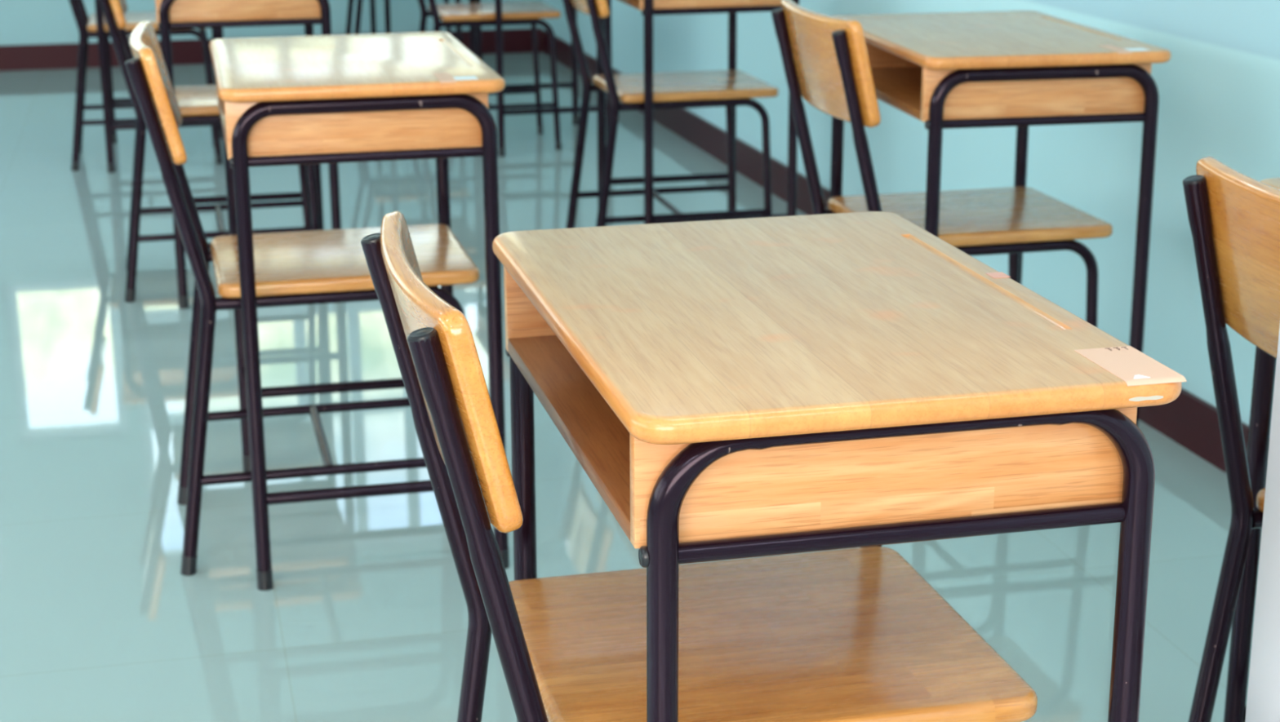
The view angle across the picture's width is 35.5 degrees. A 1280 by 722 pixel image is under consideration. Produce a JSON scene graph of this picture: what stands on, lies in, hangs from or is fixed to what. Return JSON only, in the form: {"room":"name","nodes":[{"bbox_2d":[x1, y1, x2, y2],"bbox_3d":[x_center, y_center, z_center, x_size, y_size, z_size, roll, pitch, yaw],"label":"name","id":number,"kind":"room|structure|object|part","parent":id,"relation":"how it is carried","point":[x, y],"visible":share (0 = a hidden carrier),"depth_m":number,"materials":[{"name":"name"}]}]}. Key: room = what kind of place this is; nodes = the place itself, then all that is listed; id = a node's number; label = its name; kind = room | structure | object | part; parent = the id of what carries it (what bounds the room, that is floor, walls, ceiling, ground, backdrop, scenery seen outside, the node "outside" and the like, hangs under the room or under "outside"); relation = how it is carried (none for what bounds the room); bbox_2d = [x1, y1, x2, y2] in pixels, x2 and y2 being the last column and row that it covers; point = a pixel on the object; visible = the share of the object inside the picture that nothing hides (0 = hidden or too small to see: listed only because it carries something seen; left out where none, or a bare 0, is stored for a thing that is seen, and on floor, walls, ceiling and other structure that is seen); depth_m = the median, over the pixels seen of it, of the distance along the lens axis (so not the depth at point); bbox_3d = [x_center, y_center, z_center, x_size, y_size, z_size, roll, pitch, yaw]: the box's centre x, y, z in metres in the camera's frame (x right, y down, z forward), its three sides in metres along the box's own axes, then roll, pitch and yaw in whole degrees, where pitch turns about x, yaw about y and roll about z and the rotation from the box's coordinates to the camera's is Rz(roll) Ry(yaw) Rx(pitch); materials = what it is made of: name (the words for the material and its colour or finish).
{"room":"classroom","nodes":[
{"label":"classroom","id":0,"kind":"room"},
{"bbox_2d":[0,0,544,49],"bbox_3d":[-3.450,-2.635,7.927,6.172,3.000,0.120,-4,17,-13],"label":"wall","id":1,"kind":"structure","parent":0,"point":[22,22],"depth_m":8.59,"materials":[{"name":"teal paint"}]},
{"bbox_2d":[0,28,542,71],"bbox_3d":[-3.434,-1.226,8.265,6.159,0.105,0.012,-4,17,-13],"label":"baseboard","id":2,"kind":"structure","parent":1,"relation":"attached to","point":[65,55],"depth_m":8.52,"materials":[{"name":"red tile"}]},
{"bbox_2d":[0,52,1262,721],"bbox_3d":[-1.998,0.379,3.014,6.700,0.080,11.660,-4,17,-13],"label":"floor","id":3,"kind":"structure","parent":0,"point":[364,618],"depth_m":3.31,"materials":[{"name":"tile"}]},
{"bbox_2d":[68,0,222,170],"bbox_3d":[-1.599,-1.038,6.333,0.497,0.800,0.374,-4,17,-13],"label":"chair","id":4,"kind":"object","parent":3,"relation":"on","point":[85,24],"visible":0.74,"depth_m":6.22,"materials":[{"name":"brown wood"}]},
{"bbox_3d":[-1.752,-0.978,6.141,0.104,0.770,0.022,-4,17,-13],"label":"leg","id":5,"kind":"part","parent":4,"relation":"part of","materials":[{"name":"metal"}]},
{"bbox_3d":[-1.827,-1.064,6.440,0.104,0.770,0.022,-4,17,-13],"label":"leg","id":6,"kind":"part","parent":4,"relation":"part of","materials":[{"name":"metal"}]},
{"bbox_3d":[-1.547,-1.080,6.333,0.390,0.022,0.352,-4,17,-13],"label":"seat","id":7,"kind":"part","parent":4,"relation":"part of","materials":[{"name":"brown wood"}]},
{"bbox_3d":[-1.515,-0.826,6.243,0.386,0.417,0.019,-4,17,-13],"label":"leg","id":8,"kind":"part","parent":4,"relation":"part of","materials":[{"name":"metal"}]},
{"bbox_3d":[-1.589,-0.912,6.542,0.386,0.417,0.019,-4,17,-13],"label":"leg","id":9,"kind":"part","parent":4,"relation":"part of","materials":[{"name":"metal"}]},
{"bbox_2d":[94,0,225,173],"bbox_3d":[-1.535,-1.034,6.403,0.402,0.750,0.602,-4,17,-13],"label":"school desk","id":10,"kind":"object","parent":3,"relation":"on","point":[104,45],"visible":0.54,"depth_m":6.17,"materials":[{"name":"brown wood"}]},
{"bbox_3d":[-1.599,-1.103,6.660,0.379,0.718,0.022,-4,17,-13],"label":"frame","id":11,"kind":"part","parent":10,"relation":"part of","materials":[{"name":"metal"}]},
{"bbox_2d":[99,0,319,302],"bbox_3d":[-1.020,-0.580,4.736,0.497,0.800,0.374,-4,17,-13],"label":"chair","id":12,"kind":"object","parent":3,"relation":"on","point":[197,104],"visible":0.44,"depth_m":4.62,"materials":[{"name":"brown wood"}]},
{"bbox_3d":[-1.223,-0.867,4.603,0.070,0.172,0.374,-4,17,-13],"label":"backrest","id":13,"kind":"part","parent":12,"relation":"part of","materials":[{"name":"brown wood"}]},
{"bbox_3d":[-1.173,-0.520,4.544,0.104,0.770,0.022,-4,17,-13],"label":"leg","id":14,"kind":"part","parent":12,"relation":"part of","materials":[{"name":"metal"}]},
{"bbox_3d":[-1.248,-0.606,4.843,0.104,0.770,0.022,-4,17,-13],"label":"leg","id":15,"kind":"part","parent":12,"relation":"part of","materials":[{"name":"metal"}]},
{"bbox_3d":[-0.968,-0.622,4.737,0.390,0.022,0.352,-4,17,-13],"label":"seat","id":16,"kind":"part","parent":12,"relation":"part of","materials":[{"name":"brown wood"}]},
{"bbox_3d":[-0.936,-0.368,4.647,0.386,0.417,0.019,-4,17,-13],"label":"leg","id":17,"kind":"part","parent":12,"relation":"part of","materials":[{"name":"metal"}]},
{"bbox_3d":[-1.010,-0.454,4.946,0.386,0.417,0.019,-4,17,-13],"label":"leg","id":18,"kind":"part","parent":12,"relation":"part of","materials":[{"name":"metal"}]},
{"bbox_2d":[155,0,341,309],"bbox_3d":[-0.940,-0.569,4.783,0.402,0.750,0.602,-4,17,-13],"label":"school desk","id":19,"kind":"object","parent":3,"relation":"on","point":[171,14],"visible":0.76,"depth_m":4.47,"materials":[{"name":"brown wood"}]},
{"bbox_3d":[-0.890,-0.800,4.456,0.372,0.084,0.014,-4,17,-13],"label":"panel","id":20,"kind":"part","parent":19,"relation":"part of","materials":[{"name":"brown wood"}]},
{"bbox_3d":[-1.003,-0.638,5.040,0.379,0.718,0.022,-4,17,-13],"label":"frame","id":21,"kind":"part","parent":19,"relation":"part of","materials":[{"name":"metal"}]},
{"bbox_2d":[124,20,479,576],"bbox_3d":[-0.520,-0.117,3.127,0.497,0.800,0.374,-4,17,-13],"label":"chair","id":22,"kind":"object","parent":3,"relation":"on","point":[319,267],"visible":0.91,"depth_m":3.01,"materials":[{"name":"brown wood"}]},
{"bbox_3d":[-0.723,-0.405,2.993,0.070,0.172,0.374,-4,17,-13],"label":"backrest","id":23,"kind":"part","parent":22,"relation":"part of","materials":[{"name":"brown wood"}]},
{"bbox_3d":[-0.748,-0.144,3.233,0.104,0.770,0.022,-4,17,-13],"label":"leg","id":24,"kind":"part","parent":22,"relation":"part of","materials":[{"name":"metal"}]},
{"bbox_3d":[-0.673,-0.058,2.934,0.104,0.770,0.022,-4,17,-13],"label":"leg","id":25,"kind":"part","parent":22,"relation":"part of","materials":[{"name":"metal"}]},
{"bbox_3d":[-0.510,0.008,3.336,0.386,0.417,0.019,-4,17,-13],"label":"leg","id":26,"kind":"part","parent":22,"relation":"part of","materials":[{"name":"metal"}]},
{"bbox_3d":[-0.436,0.094,3.037,0.386,0.417,0.019,-4,17,-13],"label":"leg","id":27,"kind":"part","parent":22,"relation":"part of","materials":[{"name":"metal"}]},
{"bbox_3d":[-0.468,-0.160,3.127,0.390,0.022,0.352,-4,17,-13],"label":"seat","id":28,"kind":"part","parent":22,"relation":"part of","materials":[{"name":"brown wood"}]},
{"bbox_2d":[208,31,509,591],"bbox_3d":[-0.449,-0.107,3.174,0.402,0.751,0.602,-4,16,-12],"label":"school desk","id":29,"kind":"object","parent":3,"relation":"on","point":[393,96],"visible":0.98,"depth_m":2.88,"materials":[{"name":"brown wood"}]},
{"bbox_2d":[217,97,227,155],"bbox_3d":[-0.465,-0.373,3.094,0.358,0.014,0.495,-4,16,-12],"label":"shelf","id":30,"kind":"object","parent":29,"relation":"attached to","point":[220,103],"depth_m":3.09,"materials":[{"name":"brown wood"}]},
{"bbox_3d":[-0.511,-0.177,3.432,0.379,0.718,0.022,-4,16,-12],"label":"frame","id":31,"kind":"part","parent":29,"relation":"part of","materials":[{"name":"metal"}]},
{"bbox_3d":[-0.401,-0.338,2.847,0.372,0.084,0.014,-4,16,-12],"label":"panel","id":32,"kind":"part","parent":29,"relation":"part of","materials":[{"name":"brown wood"}]},
{"bbox_2d":[345,0,462,44],"bbox_3d":[-0.966,-1.504,7.939,0.497,0.800,0.374,-4,17,-13],"label":"chair","id":33,"kind":"object","parent":3,"relation":"on","point":[359,2],"visible":0.1,"depth_m":7.89,"materials":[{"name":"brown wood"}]},
{"bbox_3d":[-1.194,-1.531,8.046,0.104,0.770,0.022,-4,17,-13],"label":"leg","id":34,"kind":"part","parent":33,"relation":"part of","materials":[{"name":"metal"}]},
{"bbox_3d":[-1.120,-1.445,7.747,0.104,0.770,0.022,-4,17,-13],"label":"leg","id":35,"kind":"part","parent":33,"relation":"part of","materials":[{"name":"metal"}]},
{"bbox_3d":[-0.957,-1.379,8.149,0.386,0.417,0.019,-4,17,-13],"label":"leg","id":36,"kind":"part","parent":33,"relation":"part of","materials":[{"name":"metal"}]},
{"bbox_3d":[-0.882,-1.293,7.850,0.386,0.417,0.019,-4,17,-13],"label":"leg","id":37,"kind":"part","parent":33,"relation":"part of","materials":[{"name":"metal"}]},
{"bbox_2d":[369,0,482,60],"bbox_3d":[-0.872,-1.508,8.036,0.402,0.750,0.602,-4,17,-13],"label":"school desk","id":38,"kind":"object","parent":3,"relation":"on","point":[372,2],"visible":0.11,"depth_m":7.87,"materials":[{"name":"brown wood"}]},
{"bbox_3d":[-0.936,-1.578,8.293,0.379,0.718,0.022,-4,17,-13],"label":"frame","id":39,"kind":"part","parent":38,"relation":"part of","materials":[{"name":"metal"}]},
{"bbox_2d":[417,0,561,150],"bbox_3d":[-0.532,-1.106,6.552,0.497,0.800,0.374,-4,17,-13],"label":"chair","id":40,"kind":"object","parent":3,"relation":"on","point":[529,12],"visible":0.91,"depth_m":6.48,"materials":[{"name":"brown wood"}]},
{"bbox_3d":[-0.760,-1.133,6.659,0.104,0.770,0.022,-4,17,-13],"label":"leg","id":41,"kind":"part","parent":40,"relation":"part of","materials":[{"name":"metal"}]},
{"bbox_3d":[-0.685,-1.046,6.359,0.104,0.770,0.022,-4,17,-13],"label":"leg","id":42,"kind":"part","parent":40,"relation":"part of","materials":[{"name":"metal"}]},
{"bbox_3d":[-0.522,-0.981,6.761,0.386,0.417,0.019,-4,17,-13],"label":"leg","id":43,"kind":"part","parent":40,"relation":"part of","materials":[{"name":"metal"}]},
{"bbox_3d":[-0.480,-1.149,6.552,0.390,0.022,0.352,-4,17,-13],"label":"seat","id":44,"kind":"part","parent":40,"relation":"part of","materials":[{"name":"brown wood"}]},
{"bbox_3d":[-0.448,-0.895,6.462,0.386,0.417,0.019,-4,17,-13],"label":"leg","id":45,"kind":"part","parent":40,"relation":"part of","materials":[{"name":"metal"}]},
{"bbox_2d":[468,0,612,156],"bbox_3d":[-0.339,-1.109,6.643,0.402,0.750,0.602,-4,17,-13],"label":"school desk","id":46,"kind":"object","parent":3,"relation":"on","point":[575,109],"visible":0.52,"depth_m":6.44,"materials":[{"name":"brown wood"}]},
{"bbox_3d":[-0.402,-1.178,6.900,0.379,0.718,0.022,-4,17,-13],"label":"frame","id":47,"kind":"part","parent":46,"relation":"part of","materials":[{"name":"metal"}]},
{"bbox_2d":[562,0,778,228],"bbox_3d":[0.056,-0.634,4.905,0.497,0.800,0.374,-4,17,-13],"label":"chair","id":48,"kind":"object","parent":3,"relation":"on","point":[728,89],"visible":0.88,"depth_m":4.83,"materials":[{"name":"brown wood"}]},
{"bbox_3d":[-0.172,-0.660,5.011,0.104,0.770,0.022,-4,17,-13],"label":"leg","id":49,"kind":"part","parent":48,"relation":"part of","materials":[{"name":"metal"}]},
{"bbox_3d":[-0.148,-0.921,4.771,0.070,0.172,0.374,-4,17,-13],"label":"backrest","id":50,"kind":"part","parent":48,"relation":"part of","materials":[{"name":"brown wood"}]},
{"bbox_3d":[-0.098,-0.574,4.712,0.104,0.770,0.022,-4,17,-13],"label":"leg","id":51,"kind":"part","parent":48,"relation":"part of","materials":[{"name":"metal"}]},
{"bbox_3d":[0.065,-0.508,5.114,0.386,0.417,0.019,-4,17,-13],"label":"leg","id":52,"kind":"part","parent":48,"relation":"part of","materials":[{"name":"metal"}]},
{"bbox_3d":[0.107,-0.676,4.905,0.390,0.022,0.352,-4,17,-13],"label":"seat","id":53,"kind":"part","parent":48,"relation":"part of","materials":[{"name":"brown wood"}]},
{"bbox_3d":[0.139,-0.422,4.815,0.386,0.417,0.019,-4,17,-13],"label":"leg","id":54,"kind":"part","parent":48,"relation":"part of","materials":[{"name":"metal"}]},
{"bbox_2d":[596,0,799,226],"bbox_3d":[0.132,-0.637,5.001,0.402,0.750,0.602,-4,16,-12],"label":"school desk","id":55,"kind":"object","parent":3,"relation":"on","point":[649,8],"visible":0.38,"depth_m":4.75,"materials":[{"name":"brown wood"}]},
{"bbox_2d":[618,0,639,9],"bbox_3d":[0.117,-0.903,4.921,0.358,0.014,0.495,-4,16,-12],"label":"shelf","id":56,"kind":"object","parent":55,"relation":"attached to","point":[634,3],"depth_m":4.72,"materials":[{"name":"brown wood"}]},
{"bbox_3d":[0.071,-0.707,5.258,0.379,0.718,0.022,-4,16,-12],"label":"frame","id":57,"kind":"part","parent":55,"relation":"part of","materials":[{"name":"metal"}]},
{"bbox_3d":[0.180,-0.868,4.673,0.372,0.084,0.014,-4,16,-12],"label":"panel","id":58,"kind":"part","parent":55,"relation":"part of","materials":[{"name":"brown wood"}]},
{"bbox_2d":[360,211,1037,721],"bbox_3d":[0.043,0.287,1.714,0.497,0.800,0.374,-4,17,-13],"label":"chair","id":59,"kind":"object","parent":3,"relation":"on","point":[851,635],"visible":1,"depth_m":1.66,"materials":[{"name":"brown wood"}]},
{"bbox_3d":[-0.185,0.261,1.821,0.104,0.770,0.022,-4,17,-13],"label":"leg","id":60,"kind":"part","parent":59,"relation":"part of","materials":[{"name":"metal"}]},
{"bbox_3d":[-0.161,0.000,1.581,0.070,0.172,0.374,-4,17,-13],"label":"backrest","id":61,"kind":"part","parent":59,"relation":"part of","materials":[{"name":"brown wood"}]},
{"bbox_3d":[-0.111,0.347,1.522,0.104,0.770,0.022,-4,17,-13],"label":"leg","id":62,"kind":"part","parent":59,"relation":"part of","materials":[{"name":"metal"}]},
{"bbox_3d":[0.094,0.245,1.714,0.390,0.022,0.352,-4,17,-13],"label":"seat","id":63,"kind":"part","parent":59,"relation":"part of","materials":[{"name":"brown wood"}]},
{"bbox_2d":[492,211,1186,721],"bbox_3d":[0.125,0.305,1.735,0.402,0.751,0.603,-4,17,-13],"label":"school desk","id":64,"kind":"object","parent":3,"relation":"on","point":[735,388],"visible":0.98,"depth_m":1.43,"materials":[{"name":"brown wood"}]},
{"bbox_3d":[0.057,-0.063,1.885,0.372,0.084,0.014,-4,17,-13],"label":"panel","id":65,"kind":"part","parent":64,"relation":"part of","materials":[{"name":"brown wood"}]},
{"bbox_2d":[507,335,630,541],"bbox_3d":[0.109,0.040,1.655,0.358,0.014,0.495,-4,17,-13],"label":"shelf","id":66,"kind":"object","parent":64,"relation":"attached to","point":[599,441],"depth_m":1.62,"materials":[{"name":"brown wood"}]},
{"bbox_3d":[0.061,0.236,1.992,0.379,0.718,0.022,-4,17,-13],"label":"frame","id":67,"kind":"part","parent":64,"relation":"part of","materials":[{"name":"metal"}]},
{"bbox_3d":[0.175,0.074,1.408,0.372,0.084,0.014,-4,17,-13],"label":"panel","id":68,"kind":"part","parent":64,"relation":"part of","materials":[{"name":"brown wood"}]},
{"bbox_3d":[0.189,0.383,1.480,0.379,0.718,0.022,-4,17,-13],"label":"frame","id":69,"kind":"part","parent":64,"relation":"part of","materials":[{"name":"metal"}]},
{"bbox_2d":[771,0,1112,327],"bbox_3d":[0.504,-0.204,3.410,0.497,0.800,0.374,-4,17,-13],"label":"chair","id":70,"kind":"object","parent":3,"relation":"on","point":[825,60],"visible":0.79,"depth_m":3.29,"materials":[{"name":"brown wood"}]},
{"bbox_3d":[0.276,-0.231,3.517,0.104,0.770,0.022,-4,17,-13],"label":"leg","id":71,"kind":"part","parent":70,"relation":"part of","materials":[{"name":"metal"}]},
{"bbox_3d":[0.301,-0.492,3.277,0.070,0.172,0.374,-4,17,-13],"label":"backrest","id":72,"kind":"part","parent":70,"relation":"part of","materials":[{"name":"brown wood"}]},
{"bbox_3d":[0.351,-0.145,3.217,0.104,0.770,0.022,-4,17,-13],"label":"leg","id":73,"kind":"part","parent":70,"relation":"part of","materials":[{"name":"metal"}]},
{"bbox_3d":[0.514,-0.079,3.619,0.386,0.417,0.019,-4,17,-13],"label":"leg","id":74,"kind":"part","parent":70,"relation":"part of","materials":[{"name":"metal"}]},
{"bbox_3d":[0.556,-0.247,3.410,0.390,0.022,0.352,-4,17,-13],"label":"seat","id":75,"kind":"part","parent":70,"relation":"part of","materials":[{"name":"brown wood"}]},
{"bbox_3d":[0.588,0.007,3.320,0.386,0.417,0.019,-4,17,-13],"label":"leg","id":76,"kind":"part","parent":70,"relation":"part of","materials":[{"name":"metal"}]},
{"bbox_2d":[830,10,1171,426],"bbox_3d":[0.583,-0.192,3.450,0.402,0.751,0.602,-3,16,-10],"label":"school desk","id":77,"kind":"object","parent":3,"relation":"on","point":[1021,69],"visible":0.79,"depth_m":3.13,"materials":[{"name":"brown wood"}]},
{"bbox_3d":[0.529,-0.561,3.603,0.372,0.084,0.014,-3,16,-10],"label":"panel","id":78,"kind":"part","parent":77,"relation":"part of","materials":[{"name":"brown wood"}]},
{"bbox_2d":[871,66,922,119],"bbox_3d":[0.567,-0.458,3.371,0.358,0.014,0.495,-3,16,-10],"label":"shelf","id":79,"kind":"object","parent":77,"relation":"attached to","point":[899,87],"depth_m":3.35,"materials":[{"name":"brown wood"}]},
{"bbox_3d":[0.534,-0.262,3.710,0.379,0.718,0.022,-3,16,-10],"label":"frame","id":80,"kind":"part","parent":77,"relation":"part of","materials":[{"name":"metal"}]},
{"bbox_3d":[0.620,-0.422,3.121,0.372,0.084,0.014,-3,16,-10],"label":"panel","id":81,"kind":"part","parent":77,"relation":"part of","materials":[{"name":"brown wood"}]},
{"bbox_3d":[0.632,-0.113,3.193,0.379,0.718,0.022,-3,16,-10],"label":"frame","id":82,"kind":"part","parent":77,"relation":"part of","materials":[{"name":"metal"}]},
{"bbox_2d":[1182,156,1279,721],"bbox_3d":[0.808,0.216,1.948,0.497,0.800,0.374,-4,17,-13],"label":"chair","id":83,"kind":"object","parent":3,"relation":"on","point":[1233,216],"visible":0.96,"depth_m":1.95,"materials":[{"name":"brown wood"}]},
{"bbox_3d":[0.605,-0.071,1.815,0.070,0.172,0.374,-4,17,-13],"label":"backrest","id":84,"kind":"part","parent":83,"relation":"part of","materials":[{"name":"brown wood"}]},
{"bbox_3d":[0.818,0.342,2.158,0.386,0.417,0.019,-4,17,-13],"label":"leg","id":85,"kind":"part","parent":83,"relation":"part of","materials":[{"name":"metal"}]},
{"bbox_3d":[0.860,0.173,1.948,0.390,0.022,0.352,-4,17,-13],"label":"seat","id":86,"kind":"part","parent":83,"relation":"part of","materials":[{"name":"brown wood"}]},
{"bbox_2d":[1223,177,1279,721],"bbox_3d":[0.904,0.235,1.967,0.402,0.750,0.602,-4,17,-13],"label":"school desk","id":87,"kind":"object","parent":3,"relation":"on","point":[1264,366],"visible":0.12,"depth_m":2.18,"materials":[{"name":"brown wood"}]},
{"bbox_3d":[0.841,0.165,2.224,0.379,0.718,0.022,-4,17,-13],"label":"frame","id":88,"kind":"part","parent":87,"relation":"part of","materials":[{"name":"metal"}]},
{"bbox_2d":[543,0,1279,437],"bbox_3d":[1.018,-1.315,3.278,0.120,3.000,11.361,-4,17,-14],"label":"wall","id":89,"kind":"structure","parent":0,"point":[1219,87],"depth_m":3.83,"materials":[{"name":"teal paint"}]},
{"bbox_2d":[542,30,1270,484],"bbox_3d":[0.963,0.085,3.659,0.012,0.098,11.349,-4,17,-14],"label":"baseboard","id":90,"kind":"structure","parent":89,"relation":"attached to","point":[1188,420],"depth_m":5.69,"materials":[{"name":"red tile"}]},
{"bbox_2d":[1244,325,1279,721],"bbox_3d":[0.600,-0.759,1.362,0.163,2.999,0.105,-4,17,-13],"label":"trim","id":91,"kind":"structure","parent":0,"point":[1263,703],"depth_m":1.65,"materials":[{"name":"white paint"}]}
]}

